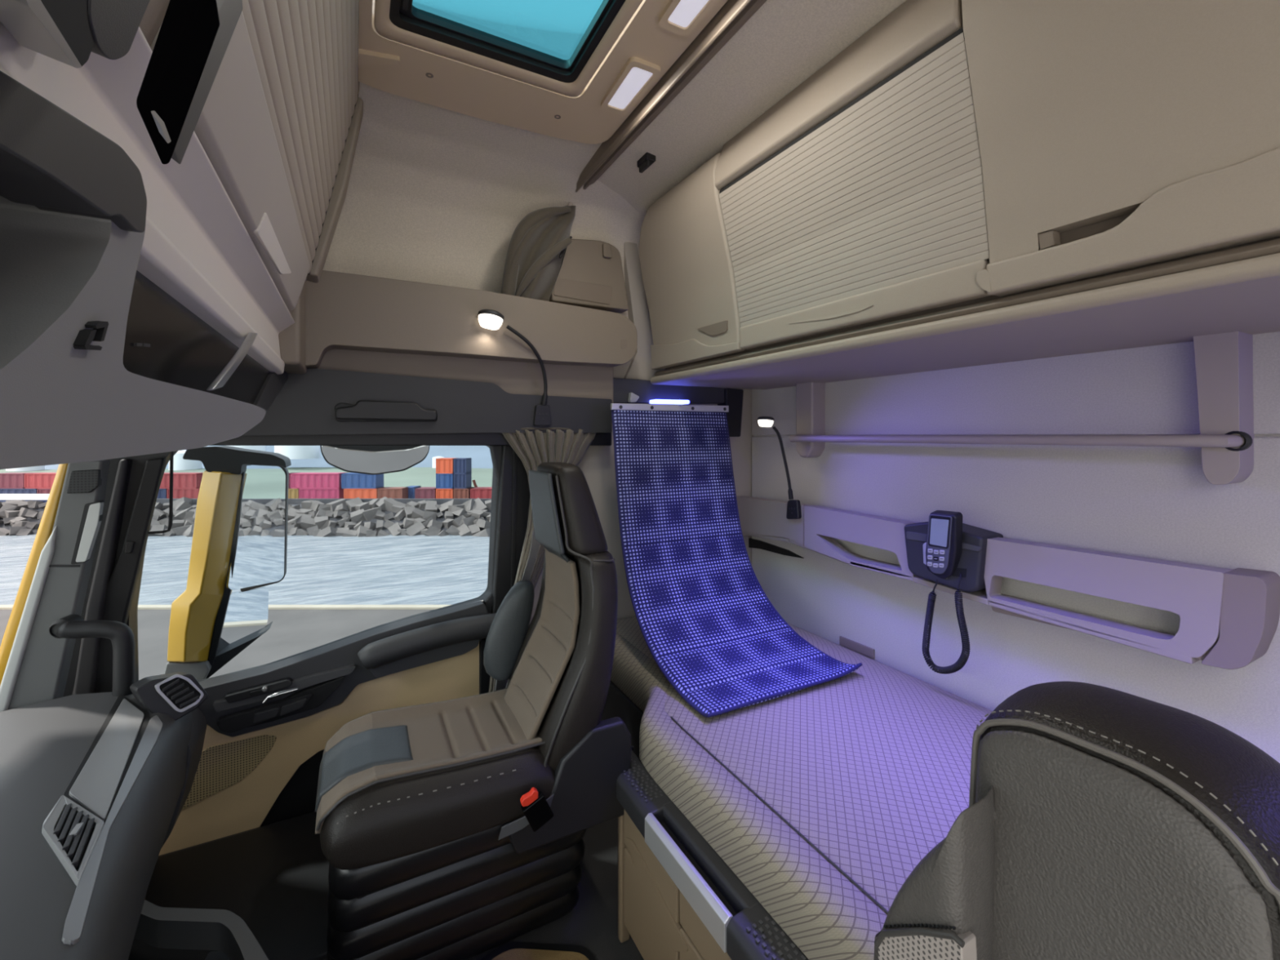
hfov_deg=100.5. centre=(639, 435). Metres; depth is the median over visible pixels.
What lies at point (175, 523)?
block
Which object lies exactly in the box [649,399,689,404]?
night light
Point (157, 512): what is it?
block
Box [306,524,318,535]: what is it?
block
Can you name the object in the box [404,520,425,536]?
block
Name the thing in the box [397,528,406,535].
block
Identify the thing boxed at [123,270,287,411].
compartment
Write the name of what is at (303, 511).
block
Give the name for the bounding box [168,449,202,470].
storage tank
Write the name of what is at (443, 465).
shipping container
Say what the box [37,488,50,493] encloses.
shipping container
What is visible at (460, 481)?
shipping container
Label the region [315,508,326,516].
block
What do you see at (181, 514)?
block
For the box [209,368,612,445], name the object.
door frame
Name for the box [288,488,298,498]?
shipping container
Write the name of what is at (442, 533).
block
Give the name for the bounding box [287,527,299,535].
block
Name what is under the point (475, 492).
shipping container
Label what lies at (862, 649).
wall plate
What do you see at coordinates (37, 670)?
pillar
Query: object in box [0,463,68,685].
surround
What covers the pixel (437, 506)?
block
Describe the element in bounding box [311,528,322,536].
block
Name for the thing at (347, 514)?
block
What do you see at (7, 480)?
shipping container
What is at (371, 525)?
block
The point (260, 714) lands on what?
switch
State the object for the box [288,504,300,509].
block
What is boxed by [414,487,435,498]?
shipping container
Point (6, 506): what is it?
block
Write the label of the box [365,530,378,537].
block
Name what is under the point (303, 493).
shipping container
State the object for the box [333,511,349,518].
block
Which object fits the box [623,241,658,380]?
trim
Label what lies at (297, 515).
block
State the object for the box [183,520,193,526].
block
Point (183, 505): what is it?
block
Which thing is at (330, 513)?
block
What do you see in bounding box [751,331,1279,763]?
wall
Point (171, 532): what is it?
block
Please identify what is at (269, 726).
door
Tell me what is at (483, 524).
block
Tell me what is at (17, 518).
block
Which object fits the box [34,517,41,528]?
block
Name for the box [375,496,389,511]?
block
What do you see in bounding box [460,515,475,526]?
block
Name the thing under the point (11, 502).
block
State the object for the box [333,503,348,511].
block
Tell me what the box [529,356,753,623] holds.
wall
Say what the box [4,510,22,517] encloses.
block
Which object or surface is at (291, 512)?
block
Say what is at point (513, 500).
pillar
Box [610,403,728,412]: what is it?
header rail
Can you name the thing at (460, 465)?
shipping container
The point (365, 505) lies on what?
block
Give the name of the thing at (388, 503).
block
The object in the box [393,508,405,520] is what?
block
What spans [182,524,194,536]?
block
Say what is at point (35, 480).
shipping container
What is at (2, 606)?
kerb
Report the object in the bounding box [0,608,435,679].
ground
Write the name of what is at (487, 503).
block
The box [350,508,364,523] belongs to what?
block
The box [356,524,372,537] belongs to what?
block
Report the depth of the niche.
2.02 m
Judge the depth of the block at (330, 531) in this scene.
68.53 m
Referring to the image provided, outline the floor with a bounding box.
[467,817,644,959]
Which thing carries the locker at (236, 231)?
attached to the ceiling
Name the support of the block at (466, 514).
on the bank
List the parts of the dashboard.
glove panel, edge trim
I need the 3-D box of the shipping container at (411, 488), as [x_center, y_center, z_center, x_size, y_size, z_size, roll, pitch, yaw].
[-35.574,9.025,83.195,2.599,2.250,2.970,0,0,-28]
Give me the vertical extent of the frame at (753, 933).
0.065 m
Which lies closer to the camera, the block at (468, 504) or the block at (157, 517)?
the block at (157, 517)
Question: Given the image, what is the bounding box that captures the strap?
[206,332,257,390]
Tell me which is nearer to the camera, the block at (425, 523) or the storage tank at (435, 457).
the block at (425, 523)
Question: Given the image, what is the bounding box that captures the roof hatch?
[373,0,643,97]
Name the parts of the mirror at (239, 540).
arm, wide glass, glass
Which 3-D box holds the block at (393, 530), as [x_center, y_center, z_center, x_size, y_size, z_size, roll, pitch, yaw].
[-32.025,12.603,69.955,1.691,2.254,2.195,0,0,-41]
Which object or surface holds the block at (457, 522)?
on the bank
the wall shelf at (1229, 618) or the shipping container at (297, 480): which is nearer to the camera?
the wall shelf at (1229, 618)
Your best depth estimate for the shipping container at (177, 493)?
80.02 m
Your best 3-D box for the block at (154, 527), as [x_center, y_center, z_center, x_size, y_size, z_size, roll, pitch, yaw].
[-62.375,12.742,69.788,2.052,1.261,2.585,0,-34,5]
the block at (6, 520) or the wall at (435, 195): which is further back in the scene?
the block at (6, 520)
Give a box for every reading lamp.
[477,309,551,425]
[757,416,801,519]
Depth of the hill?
165.70 m
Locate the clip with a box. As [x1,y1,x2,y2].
[637,151,655,173]
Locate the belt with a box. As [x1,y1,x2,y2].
[494,530,540,690]
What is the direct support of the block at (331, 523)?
on the bank
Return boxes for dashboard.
[0,692,206,959]
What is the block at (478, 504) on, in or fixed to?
on the bank
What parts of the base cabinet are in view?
panel, drawer, drawer, drawer, drawer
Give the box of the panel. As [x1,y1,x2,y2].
[358,0,728,143]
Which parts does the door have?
hinge frame, lock plate, switch panel, handle, frame, armrest, armrest, edge frame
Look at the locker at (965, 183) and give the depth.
0.89 m
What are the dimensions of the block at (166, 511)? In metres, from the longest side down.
1.223 x 1.108 x 1.070 m
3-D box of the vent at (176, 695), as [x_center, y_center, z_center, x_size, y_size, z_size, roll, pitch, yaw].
[-1.063,0.589,1.202,0.122,0.121,0.120,0,0,41]
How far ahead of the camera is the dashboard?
0.86 m
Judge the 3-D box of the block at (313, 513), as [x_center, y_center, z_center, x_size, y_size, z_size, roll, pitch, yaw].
[-45.026,10.937,73.231,1.780,1.117,0.909,-8,-9,20]
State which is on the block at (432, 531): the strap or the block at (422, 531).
the block at (422, 531)
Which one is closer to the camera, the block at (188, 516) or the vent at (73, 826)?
the vent at (73, 826)
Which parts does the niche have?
panel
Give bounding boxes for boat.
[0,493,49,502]
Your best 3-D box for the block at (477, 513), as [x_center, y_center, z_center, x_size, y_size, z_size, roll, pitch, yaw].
[-22.272,10.834,73.470,2.301,1.418,1.911,0,0,26]
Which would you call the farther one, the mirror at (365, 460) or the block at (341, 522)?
the block at (341, 522)
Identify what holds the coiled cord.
hanging from the handset
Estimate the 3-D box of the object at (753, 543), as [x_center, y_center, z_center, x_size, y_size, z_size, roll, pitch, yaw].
[0.511,0.456,2.156,0.010,0.052,0.416,0,0,-28]
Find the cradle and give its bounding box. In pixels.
[904,521,1003,592]
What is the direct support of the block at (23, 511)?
on the bank
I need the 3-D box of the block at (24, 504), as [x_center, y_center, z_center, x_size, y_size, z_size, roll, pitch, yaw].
[-86.862,9.762,75.350,1.019,0.830,1.890,33,23,26]
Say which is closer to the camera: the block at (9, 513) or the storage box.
the storage box
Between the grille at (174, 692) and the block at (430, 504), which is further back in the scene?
the block at (430, 504)
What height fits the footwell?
0.120 m
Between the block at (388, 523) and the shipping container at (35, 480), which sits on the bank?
the block at (388, 523)
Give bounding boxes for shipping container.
[0,472,33,488]
[0,488,37,493]
[24,472,56,488]
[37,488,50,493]
[156,488,166,498]
[159,472,203,488]
[166,488,199,498]
[288,472,295,488]
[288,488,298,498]
[289,472,345,488]
[298,488,343,498]
[341,472,383,488]
[343,487,381,498]
[377,487,408,498]
[405,485,421,498]
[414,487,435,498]
[435,457,455,473]
[435,473,453,488]
[435,488,453,498]
[453,457,471,473]
[453,472,471,488]
[453,487,472,498]
[470,487,492,498]
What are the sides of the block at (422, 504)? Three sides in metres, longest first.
1.198 x 1.085 x 1.048 m
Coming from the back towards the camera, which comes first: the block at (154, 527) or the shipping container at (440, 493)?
the shipping container at (440, 493)
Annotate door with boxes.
[63,445,501,855]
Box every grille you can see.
[159,677,199,708]
[182,734,276,809]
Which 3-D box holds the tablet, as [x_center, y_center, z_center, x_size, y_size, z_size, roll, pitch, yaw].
[-0.171,-0.158,0.210,0.010,0.162,0.201,0,0,-30]
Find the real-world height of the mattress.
0.122 m
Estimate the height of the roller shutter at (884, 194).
0.354 m
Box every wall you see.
[155,498,491,504]
[322,82,649,318]
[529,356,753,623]
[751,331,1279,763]
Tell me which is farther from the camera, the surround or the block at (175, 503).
the block at (175, 503)
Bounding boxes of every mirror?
[164,445,291,679]
[320,445,429,475]
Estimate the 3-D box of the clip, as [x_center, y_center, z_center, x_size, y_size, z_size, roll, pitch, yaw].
[0.019,-0.806,1.575,0.032,0.036,0.060,0,0,-28]
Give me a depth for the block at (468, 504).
74.28 m
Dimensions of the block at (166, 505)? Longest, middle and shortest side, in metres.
1.506 x 0.812 x 0.661 m
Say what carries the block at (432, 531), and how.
on the bank
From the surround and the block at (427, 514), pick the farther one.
the block at (427, 514)
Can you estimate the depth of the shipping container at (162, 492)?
80.00 m
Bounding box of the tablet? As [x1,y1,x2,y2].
[136,0,243,164]
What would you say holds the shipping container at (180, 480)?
on the shipping container at (177, 493)
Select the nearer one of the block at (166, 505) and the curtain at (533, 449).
the curtain at (533, 449)
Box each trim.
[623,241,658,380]
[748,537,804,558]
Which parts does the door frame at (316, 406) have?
grab handle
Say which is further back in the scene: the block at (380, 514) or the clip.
the block at (380, 514)
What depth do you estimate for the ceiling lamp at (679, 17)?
1.04 m
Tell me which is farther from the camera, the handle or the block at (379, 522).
the block at (379, 522)
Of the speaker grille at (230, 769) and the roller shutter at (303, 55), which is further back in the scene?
the speaker grille at (230, 769)
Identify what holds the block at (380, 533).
on the bank
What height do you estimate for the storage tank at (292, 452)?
8.581 m
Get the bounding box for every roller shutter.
[242,0,359,273]
[719,32,989,327]
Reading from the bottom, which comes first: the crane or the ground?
the ground
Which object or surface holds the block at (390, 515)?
on the bank
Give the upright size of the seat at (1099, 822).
0.951 m
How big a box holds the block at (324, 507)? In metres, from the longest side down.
1.513 x 1.483 x 0.903 m
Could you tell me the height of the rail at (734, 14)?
0.046 m
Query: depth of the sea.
51.65 m
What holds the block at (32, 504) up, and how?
on the bank
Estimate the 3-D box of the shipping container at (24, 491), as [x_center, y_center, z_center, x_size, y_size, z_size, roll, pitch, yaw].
[-94.195,9.025,81.195,7.335,2.250,5.509,0,0,-28]
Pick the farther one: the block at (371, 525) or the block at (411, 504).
the block at (411, 504)
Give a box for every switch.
[253,706,279,723]
[280,697,306,715]
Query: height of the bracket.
0.286 m
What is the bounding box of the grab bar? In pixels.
[48,613,134,696]
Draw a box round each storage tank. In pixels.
[5,465,44,471]
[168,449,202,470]
[230,445,266,451]
[274,445,319,459]
[432,456,444,468]
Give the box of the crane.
[472,480,477,487]
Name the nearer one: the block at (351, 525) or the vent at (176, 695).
the vent at (176, 695)
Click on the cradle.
(971, 564)
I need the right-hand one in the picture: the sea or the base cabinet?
the base cabinet
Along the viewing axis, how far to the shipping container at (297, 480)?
80.02 m
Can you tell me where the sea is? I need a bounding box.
[0,534,489,604]
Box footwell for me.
[144,811,328,959]
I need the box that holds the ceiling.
[372,0,906,217]
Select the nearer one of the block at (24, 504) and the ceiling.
the ceiling
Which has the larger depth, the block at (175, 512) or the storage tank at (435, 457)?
the storage tank at (435, 457)
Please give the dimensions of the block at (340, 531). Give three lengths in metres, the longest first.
1.654 x 1.622 x 0.987 m
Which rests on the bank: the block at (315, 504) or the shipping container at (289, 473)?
the block at (315, 504)
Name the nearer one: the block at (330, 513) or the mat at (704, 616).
the mat at (704, 616)
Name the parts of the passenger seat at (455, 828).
seat, folded armrest, backrest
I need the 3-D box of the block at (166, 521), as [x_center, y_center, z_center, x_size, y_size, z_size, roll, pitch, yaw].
[-63.406,11.667,71.763,1.700,1.642,1.877,-5,5,10]
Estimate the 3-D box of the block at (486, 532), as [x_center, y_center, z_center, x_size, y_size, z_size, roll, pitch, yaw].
[-20.275,13.010,69.155,2.820,2.181,1.746,0,0,14]
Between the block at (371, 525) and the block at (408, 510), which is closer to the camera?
the block at (371, 525)
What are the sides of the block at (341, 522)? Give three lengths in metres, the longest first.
1.475 x 1.446 x 0.880 m
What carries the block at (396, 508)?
on the bank
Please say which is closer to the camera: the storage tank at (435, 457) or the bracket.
the bracket
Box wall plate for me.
[839,635,875,658]
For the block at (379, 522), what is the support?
on the bank
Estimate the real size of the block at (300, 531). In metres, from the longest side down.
1.495 x 0.937 x 0.764 m
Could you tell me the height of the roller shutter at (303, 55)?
0.437 m
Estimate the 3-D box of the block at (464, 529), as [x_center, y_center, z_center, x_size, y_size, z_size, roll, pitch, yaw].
[-23.145,12.599,69.984,1.579,2.097,2.821,0,0,-37]
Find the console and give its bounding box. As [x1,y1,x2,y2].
[0,71,266,469]
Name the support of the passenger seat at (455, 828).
on the floor
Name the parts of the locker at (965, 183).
door, finger pull, rail, door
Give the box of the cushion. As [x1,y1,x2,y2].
[320,746,555,870]
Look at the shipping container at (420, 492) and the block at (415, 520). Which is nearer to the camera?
the block at (415, 520)
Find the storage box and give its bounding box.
[548,239,628,313]
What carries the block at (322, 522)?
on the bank
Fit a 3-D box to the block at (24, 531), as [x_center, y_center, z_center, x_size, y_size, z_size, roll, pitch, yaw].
[-80.680,12.758,69.803,1.141,1.102,1.260,14,-39,-29]
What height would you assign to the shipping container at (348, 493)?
2.250 m
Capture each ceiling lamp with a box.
[600,57,660,115]
[658,0,718,36]
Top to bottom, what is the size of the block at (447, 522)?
1.419 m
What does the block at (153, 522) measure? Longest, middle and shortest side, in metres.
2.381 x 1.494 x 1.217 m
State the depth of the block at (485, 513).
72.91 m
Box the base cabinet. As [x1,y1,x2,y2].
[600,680,731,959]
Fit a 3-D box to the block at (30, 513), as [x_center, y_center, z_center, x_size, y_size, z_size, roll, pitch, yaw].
[-83.340,10.923,73.311,1.148,0.935,2.130,19,-26,-15]
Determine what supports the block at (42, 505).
on the bank
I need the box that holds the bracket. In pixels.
[124,451,173,553]
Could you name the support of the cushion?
on the passenger seat at (455, 828)
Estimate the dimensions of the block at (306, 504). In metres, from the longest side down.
1.496 x 1.355 x 1.308 m
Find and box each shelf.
[306,270,637,403]
[736,495,1279,669]
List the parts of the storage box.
label plate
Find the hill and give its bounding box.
[0,466,493,487]
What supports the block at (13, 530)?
on the bank
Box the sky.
[44,445,493,469]
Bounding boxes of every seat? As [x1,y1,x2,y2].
[315,462,631,959]
[874,680,1279,959]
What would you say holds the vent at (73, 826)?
attached to the dashboard
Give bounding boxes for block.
[0,502,18,518]
[0,528,9,535]
[3,517,14,524]
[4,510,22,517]
[5,500,25,506]
[8,516,27,526]
[8,525,26,535]
[12,520,27,526]
[15,528,32,535]
[17,500,32,510]
[17,507,38,517]
[24,521,37,528]
[25,509,37,518]
[27,500,43,508]
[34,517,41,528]
[36,511,44,519]
[38,502,46,508]
[150,519,161,528]
[150,524,168,535]
[151,515,159,520]
[153,508,166,519]
[154,502,163,510]
[159,516,177,526]
[162,502,168,508]
[162,528,176,536]
[163,507,174,517]
[170,520,184,528]
[172,524,191,535]
[173,497,193,508]
[173,509,182,516]
[174,501,192,510]
[174,506,194,521]
[182,509,195,520]
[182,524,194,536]
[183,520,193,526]
[287,507,300,519]
[287,515,302,527]
[287,524,296,533]
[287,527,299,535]
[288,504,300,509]
[291,513,312,528]
[295,508,313,514]
[295,528,308,535]
[299,516,315,529]
[301,500,311,509]
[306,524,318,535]
[307,511,318,518]
[309,499,324,511]
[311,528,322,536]
[314,515,329,528]
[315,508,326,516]
[317,503,329,511]
[319,526,337,537]
[325,498,346,511]
[325,510,333,516]
[327,520,336,528]
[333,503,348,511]
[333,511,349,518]
[335,527,349,536]
[336,517,349,527]
[341,511,351,520]
[342,529,356,536]
[344,521,357,528]
[345,497,363,511]
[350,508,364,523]
[353,520,364,530]
[354,502,370,511]
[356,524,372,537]
[362,506,381,520]
[364,521,376,529]
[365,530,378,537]
[368,498,379,508]
[374,510,385,519]
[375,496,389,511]
[375,520,383,530]
[377,529,390,536]
[382,511,394,520]
[382,519,394,528]
[383,497,397,511]
[387,522,401,536]
[391,501,405,513]
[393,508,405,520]
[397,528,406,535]
[402,517,414,528]
[404,501,418,508]
[404,506,415,518]
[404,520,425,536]
[411,507,425,519]
[413,517,426,524]
[417,499,426,509]
[419,528,427,534]
[422,511,436,519]
[422,516,432,527]
[423,525,441,536]
[424,500,437,512]
[425,519,443,528]
[435,504,441,510]
[435,511,443,517]
[436,529,448,536]
[440,499,460,512]
[442,518,453,528]
[444,511,453,519]
[445,524,460,535]
[448,504,464,511]
[450,505,466,516]
[452,515,466,527]
[457,524,471,536]
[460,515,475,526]
[462,498,475,511]
[463,510,471,517]
[467,509,487,519]
[467,524,480,535]
[471,497,488,511]
[471,528,489,537]
[473,516,484,524]
[475,518,490,528]
[482,511,490,516]
[484,499,491,510]
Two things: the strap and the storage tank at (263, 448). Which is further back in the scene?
the storage tank at (263, 448)
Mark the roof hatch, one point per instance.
(400, 21)
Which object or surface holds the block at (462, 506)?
on the bank
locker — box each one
[0,0,363,374]
[639,0,1279,389]
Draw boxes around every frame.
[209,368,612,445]
[616,745,808,959]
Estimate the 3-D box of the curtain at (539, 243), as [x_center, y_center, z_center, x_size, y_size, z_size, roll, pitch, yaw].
[-0.323,-0.587,1.704,0.243,0.354,0.136,0,0,-28]
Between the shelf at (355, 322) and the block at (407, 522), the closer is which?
the shelf at (355, 322)
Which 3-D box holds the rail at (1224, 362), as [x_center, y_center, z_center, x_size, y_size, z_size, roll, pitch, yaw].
[0.837,-0.063,1.441,0.113,0.305,1.113,0,0,-28]
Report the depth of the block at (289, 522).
70.58 m
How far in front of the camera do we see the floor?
1.31 m
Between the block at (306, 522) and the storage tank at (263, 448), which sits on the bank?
the block at (306, 522)
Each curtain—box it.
[488,427,595,692]
[501,202,576,301]
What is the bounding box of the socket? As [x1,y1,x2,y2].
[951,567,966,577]
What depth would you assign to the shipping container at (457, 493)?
80.02 m
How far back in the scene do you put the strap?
0.64 m
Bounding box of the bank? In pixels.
[0,504,490,534]
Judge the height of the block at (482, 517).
1.455 m
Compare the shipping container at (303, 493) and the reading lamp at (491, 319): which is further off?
the shipping container at (303, 493)
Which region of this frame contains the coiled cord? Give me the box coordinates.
[921,572,970,674]
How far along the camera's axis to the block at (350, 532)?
68.88 m
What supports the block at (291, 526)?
on the bank
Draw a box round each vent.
[41,795,104,885]
[129,671,208,720]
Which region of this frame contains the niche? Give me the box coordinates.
[613,377,743,436]
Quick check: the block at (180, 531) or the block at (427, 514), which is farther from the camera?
the block at (427, 514)
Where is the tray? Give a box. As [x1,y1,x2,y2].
[128,899,268,959]
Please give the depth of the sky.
212.53 m
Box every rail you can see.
[575,0,766,192]
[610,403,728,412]
[789,331,1254,484]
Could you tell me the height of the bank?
4.150 m
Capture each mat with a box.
[480,942,595,959]
[611,409,862,717]
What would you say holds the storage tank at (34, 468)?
on the hill
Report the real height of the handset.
0.194 m
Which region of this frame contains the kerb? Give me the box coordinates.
[0,604,449,609]
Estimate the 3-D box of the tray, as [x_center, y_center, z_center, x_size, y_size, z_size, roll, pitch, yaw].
[-0.807,1.005,0.931,0.592,0.290,0.218,0,0,38]
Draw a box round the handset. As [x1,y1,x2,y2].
[922,510,962,578]
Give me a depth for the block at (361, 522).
70.52 m
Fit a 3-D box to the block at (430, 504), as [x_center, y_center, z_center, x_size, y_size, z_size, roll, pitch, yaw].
[-29.313,10.117,74.751,1.845,1.134,2.325,4,28,-26]
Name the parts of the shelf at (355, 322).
panel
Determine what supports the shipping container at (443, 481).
on the shipping container at (440, 493)
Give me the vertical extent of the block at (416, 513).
2.075 m
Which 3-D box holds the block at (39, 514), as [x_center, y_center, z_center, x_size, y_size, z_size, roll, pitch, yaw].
[-82.136,10.899,73.289,1.528,0.959,0.781,-21,-10,-16]
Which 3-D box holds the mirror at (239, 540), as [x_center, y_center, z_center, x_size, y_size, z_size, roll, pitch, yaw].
[-1.373,0.419,1.813,0.318,0.774,0.468,0,0,-28]
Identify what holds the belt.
attached to the passenger seat at (455, 828)
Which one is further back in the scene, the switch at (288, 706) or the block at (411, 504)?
the block at (411, 504)
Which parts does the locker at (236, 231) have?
finger plate, panel, frame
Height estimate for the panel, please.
0.040 m
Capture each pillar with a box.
[0,459,110,711]
[479,445,529,694]
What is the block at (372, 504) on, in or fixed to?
on the bank
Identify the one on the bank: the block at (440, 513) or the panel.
the block at (440, 513)
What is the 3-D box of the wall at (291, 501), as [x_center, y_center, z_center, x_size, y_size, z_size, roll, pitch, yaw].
[39.000,9.475,76.700,213.559,0.850,114.886,0,0,-28]
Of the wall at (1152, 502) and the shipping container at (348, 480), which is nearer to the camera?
the wall at (1152, 502)
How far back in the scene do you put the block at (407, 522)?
71.21 m
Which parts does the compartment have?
trim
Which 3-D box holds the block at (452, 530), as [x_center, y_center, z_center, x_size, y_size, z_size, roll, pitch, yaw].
[-24.469,12.477,70.150,1.905,1.596,1.705,0,0,-9]
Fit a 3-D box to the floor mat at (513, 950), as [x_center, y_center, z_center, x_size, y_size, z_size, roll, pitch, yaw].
[-0.211,1.173,0.897,0.475,0.012,0.680,0,0,-28]
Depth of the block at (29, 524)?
70.88 m
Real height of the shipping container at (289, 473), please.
2.250 m
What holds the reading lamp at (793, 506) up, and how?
attached to the wall shelf at (1229, 618)
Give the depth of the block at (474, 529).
69.80 m
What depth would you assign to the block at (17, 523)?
70.91 m
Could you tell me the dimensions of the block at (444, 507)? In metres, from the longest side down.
2.531 x 2.008 x 1.235 m
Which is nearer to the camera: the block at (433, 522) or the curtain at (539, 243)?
the curtain at (539, 243)
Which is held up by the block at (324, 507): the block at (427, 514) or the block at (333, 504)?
the block at (333, 504)
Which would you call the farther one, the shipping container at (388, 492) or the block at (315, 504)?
the shipping container at (388, 492)
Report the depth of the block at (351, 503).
74.90 m
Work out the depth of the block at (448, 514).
72.74 m
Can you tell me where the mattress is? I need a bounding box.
[610,616,992,959]
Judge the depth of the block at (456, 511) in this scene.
72.89 m
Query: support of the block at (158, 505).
on the bank
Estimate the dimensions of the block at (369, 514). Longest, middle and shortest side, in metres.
2.468 x 1.548 x 1.261 m
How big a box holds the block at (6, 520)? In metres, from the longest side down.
1.885 x 1.016 x 0.828 m
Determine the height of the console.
0.239 m
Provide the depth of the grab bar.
1.19 m
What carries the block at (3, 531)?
on the bank

